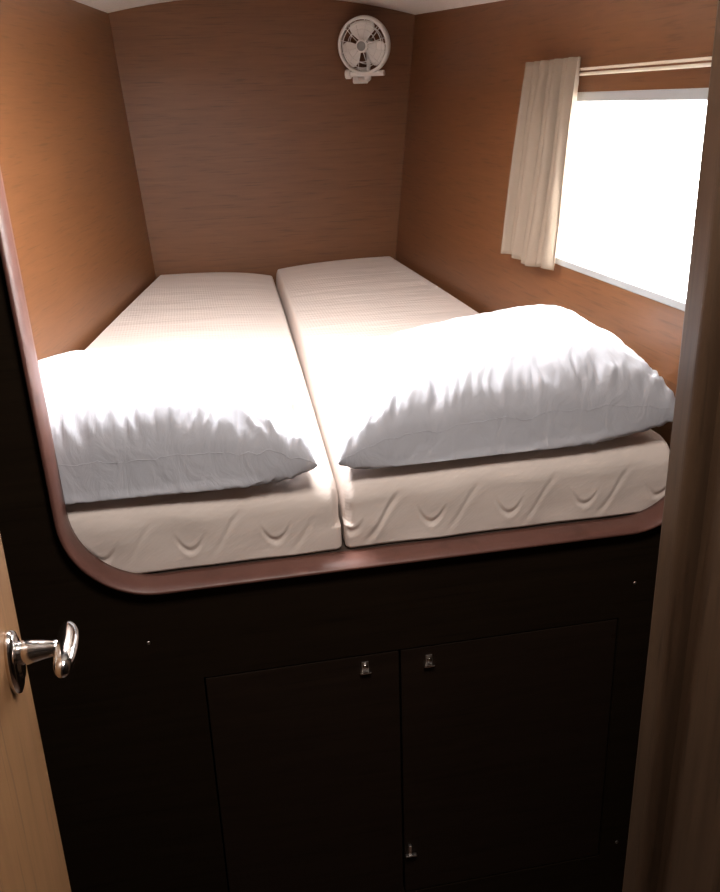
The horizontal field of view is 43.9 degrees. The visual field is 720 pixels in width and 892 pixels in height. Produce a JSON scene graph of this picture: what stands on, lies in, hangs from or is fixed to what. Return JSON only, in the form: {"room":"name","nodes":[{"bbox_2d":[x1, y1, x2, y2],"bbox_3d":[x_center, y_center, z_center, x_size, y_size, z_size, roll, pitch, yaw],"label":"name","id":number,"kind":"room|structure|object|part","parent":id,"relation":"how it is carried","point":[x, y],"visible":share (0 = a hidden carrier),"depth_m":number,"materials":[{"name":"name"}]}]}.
{"room":"boat cabin","nodes":[
{"label":"boat cabin","id":0,"kind":"room"},
{"bbox_2d":[0,0,155,360],"bbox_3d":[-0.759,-0.224,2.390,0.162,2.102,2.130,-2,21,0],"label":"wall","id":1,"kind":"structure","parent":0,"point":[67,161],"depth_m":2.42,"materials":[{"name":"brown wood"}]},
{"bbox_2d":[108,0,414,285],"bbox_3d":[-0.339,-0.647,3.441,1.550,2.100,0.030,-6,22,-10],"label":"wall","id":2,"kind":"structure","parent":0,"point":[255,151],"depth_m":3.24,"materials":[{"name":"brown wood"}]},
{"bbox_2d":[338,15,390,83],"bbox_3d":[0.015,-1.387,3.128,0.123,0.217,0.174,-18,26,-36],"label":"wall fan","id":3,"kind":"object","parent":2,"relation":"attached to","point":[350,52],"visible":1,"depth_m":3.11,"materials":[{"name":"white plastic"}]},
{"bbox_3d":[-0.041,-1.328,3.193,0.020,0.032,0.032,6,22,19],"label":"knob","id":4,"kind":"part","parent":3,"relation":"part of","materials":[{"name":"white plastic"}]},
{"bbox_3d":[-0.026,-1.376,3.144,0.074,0.082,0.010,7,23,22],"label":"blade","id":5,"kind":"part","parent":3,"relation":"part of","materials":[{"name":"white plastic"}]},
{"bbox_3d":[0.007,-1.438,3.099,0.088,0.069,0.011,1,21,7],"label":"blade","id":6,"kind":"part","parent":3,"relation":"part of","materials":[{"name":"white plastic"}]},
{"bbox_2d":[340,20,385,71],"bbox_3d":[0.008,-1.391,3.106,0.169,0.168,0.027,6,22,19],"label":"grille","id":7,"kind":"object","parent":3,"relation":"attached to","point":[350,54],"depth_m":3.11,"materials":[{"name":"white plastic"}]},
{"bbox_3d":[0.018,-1.319,3.201,0.030,0.028,0.066,-11,23,-21],"label":"swivel arm","id":8,"kind":"part","parent":3,"relation":"part of","materials":[{"name":"white plastic"}]},
{"bbox_2d":[348,19,382,63],"bbox_3d":[0.021,-1.408,3.138,0.179,0.179,0.030,6,22,19],"label":"blades","id":9,"kind":"object","parent":3,"relation":"attached to","point":[362,30],"depth_m":3.10,"materials":[{"name":"white plastic"}]},
{"bbox_3d":[0.056,-1.369,3.117,0.075,0.079,0.025,8,23,25],"label":"blade","id":10,"kind":"part","parent":3,"relation":"part of","materials":[{"name":"white plastic"}]},
{"bbox_2d":[74,0,502,14],"bbox_3d":[-0.252,-1.127,2.169,1.720,0.202,2.140,-6,22,-10],"label":"ceiling","id":11,"kind":"structure","parent":0,"point":[415,7],"depth_m":2.90,"materials":[{"name":"white paint"}]},
{"bbox_2d":[0,256,661,891],"bbox_3d":[-0.053,0.068,1.502,1.800,2.150,0.030,-6,22,-10],"label":"wall","id":12,"kind":"structure","parent":0,"point":[126,736],"depth_m":1.59,"materials":[{"name":"brown wood"}]},
{"bbox_2d":[0,167,664,594],"bbox_3d":[0.055,-0.260,1.395,1.154,0.981,0.050,-6,22,-10],"label":"trim","id":13,"kind":"structure","parent":12,"relation":"attached to","point":[649,518],"depth_m":1.51,"materials":[{"name":"brown wood"}]},
{"bbox_2d":[204,618,616,891],"bbox_3d":[0.078,0.569,1.938,0.809,0.617,0.440,-6,22,-10],"label":"locker","id":14,"kind":"object","parent":12,"relation":"attached to","point":[419,767],"visible":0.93,"depth_m":1.73,"materials":[{"name":"brown wood"}]},
{"bbox_3d":[-0.093,0.662,1.716,0.350,0.586,0.018,-6,22,-10],"label":"door","id":15,"kind":"part","parent":14,"relation":"part of","materials":[{"name":"brown wood"}]},
{"bbox_3d":[0.291,0.622,1.783,0.426,0.586,0.018,-6,22,-10],"label":"door","id":16,"kind":"part","parent":14,"relation":"part of","materials":[{"name":"brown wood"}]},
{"bbox_2d":[395,0,717,448],"bbox_3d":[0.386,-0.340,2.590,0.248,2.104,2.078,-7,22,-12],"label":"wall","id":17,"kind":"structure","parent":0,"point":[468,63],"depth_m":2.46,"materials":[{"name":"brown wood"}]},
{"bbox_2d":[144,513,633,573],"bbox_3d":[-0.257,-0.157,2.508,1.306,0.020,2.044,-6,22,-10],"label":"platform","id":18,"kind":"object","parent":17,"relation":"attached to","point":[343,547],"depth_m":1.59,"materials":[{"name":"paint"}]},
{"bbox_2d":[66,272,341,573],"bbox_3d":[-0.520,-0.214,2.431,0.694,0.160,2.079,-5,21,-7],"label":"mattress","id":19,"kind":"object","parent":18,"relation":"on","point":[298,515],"visible":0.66,"depth_m":1.55,"materials":[{"name":"beige fabric"}]},
{"bbox_2d":[38,341,317,504],"bbox_3d":[-0.397,-0.078,1.623,0.585,0.189,0.456,-5,21,-8],"label":"pillow","id":20,"kind":"object","parent":19,"relation":"on","point":[146,420],"visible":0.74,"depth_m":1.45,"materials":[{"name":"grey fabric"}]},
{"bbox_2d":[276,256,669,547],"bbox_3d":[0.079,-0.283,2.535,0.630,0.174,2.048,-6,22,-10],"label":"mattress","id":21,"kind":"object","parent":18,"relation":"on","point":[336,312],"visible":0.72,"depth_m":1.64,"materials":[{"name":"beige fabric"}]},
{"bbox_2d":[338,304,674,469],"bbox_3d":[0.222,-0.154,1.737,0.627,0.197,0.470,-6,22,-10],"label":"pillow","id":22,"kind":"object","parent":21,"relation":"on","point":[518,379],"visible":0.99,"depth_m":1.56,"materials":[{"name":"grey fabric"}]},
{"bbox_2d":[555,56,711,310],"bbox_3d":[0.541,-0.581,1.914,0.074,0.438,0.860,-7,22,-12],"label":"window","id":23,"kind":"structure","parent":17,"relation":"in","point":[630,198],"depth_m":1.83,"materials":[{"name":"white glass"}]},
{"bbox_2d":[500,57,580,270],"bbox_3d":[0.431,-0.677,2.162,0.075,0.475,0.286,-7,22,-12],"label":"curtain","id":24,"kind":"object","parent":23,"relation":"hanging from","point":[542,142],"visible":1,"depth_m":2.14,"materials":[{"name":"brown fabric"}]},
{"bbox_3d":[0.524,-0.770,1.838,0.007,0.007,0.861,-7,22,-12],"label":"rail","id":25,"kind":"part","parent":23,"relation":"part of","materials":[{"name":"metal"}]},
{"bbox_3d":[0.532,-0.774,1.838,0.024,0.022,0.860,-7,22,-12],"label":"curtain rail","id":26,"kind":"part","parent":23,"relation":"part of","materials":[{"name":"metal"}]},
{"bbox_3d":[0.005,1.128,1.794,1.900,0.040,4.700,-6,22,-10],"label":"floor","id":27,"kind":"structure","parent":0,"visible":0},
{"bbox_2d":[0,534,79,891],"bbox_3d":[-0.287,0.416,0.709,0.108,2.070,0.682,-6,22,-10],"label":"door","id":28,"kind":"structure","parent":27,"relation":"on","point":[32,859],"depth_m":0.92,"materials":[{"name":"brown wood"}]},
{"bbox_3d":[-0.355,0.223,0.923,0.013,0.073,0.047,-6,22,-10],"label":"handle","id":29,"kind":"part","parent":28,"relation":"part of","materials":[{"name":"silver metal"}]},
{"bbox_3d":[-0.303,0.210,0.926,0.024,0.027,0.086,-6,22,-10],"label":"lever","id":30,"kind":"part","parent":28,"relation":"part of","materials":[{"name":"silver metal"}]},
{"bbox_3d":[0.916,0.425,0.495,0.040,2.150,2.450,-6,22,-10],"label":"wall","id":31,"kind":"structure","parent":0,"visible":0},
{"bbox_2d":[622,0,719,891],"bbox_3d":[0.585,0.162,1.218,0.298,2.140,0.201,-6,22,-10],"label":"trim","id":32,"kind":"structure","parent":31,"relation":"attached to","point":[673,844],"depth_m":1.25,"materials":[{"name":"brown wood"}]}
]}

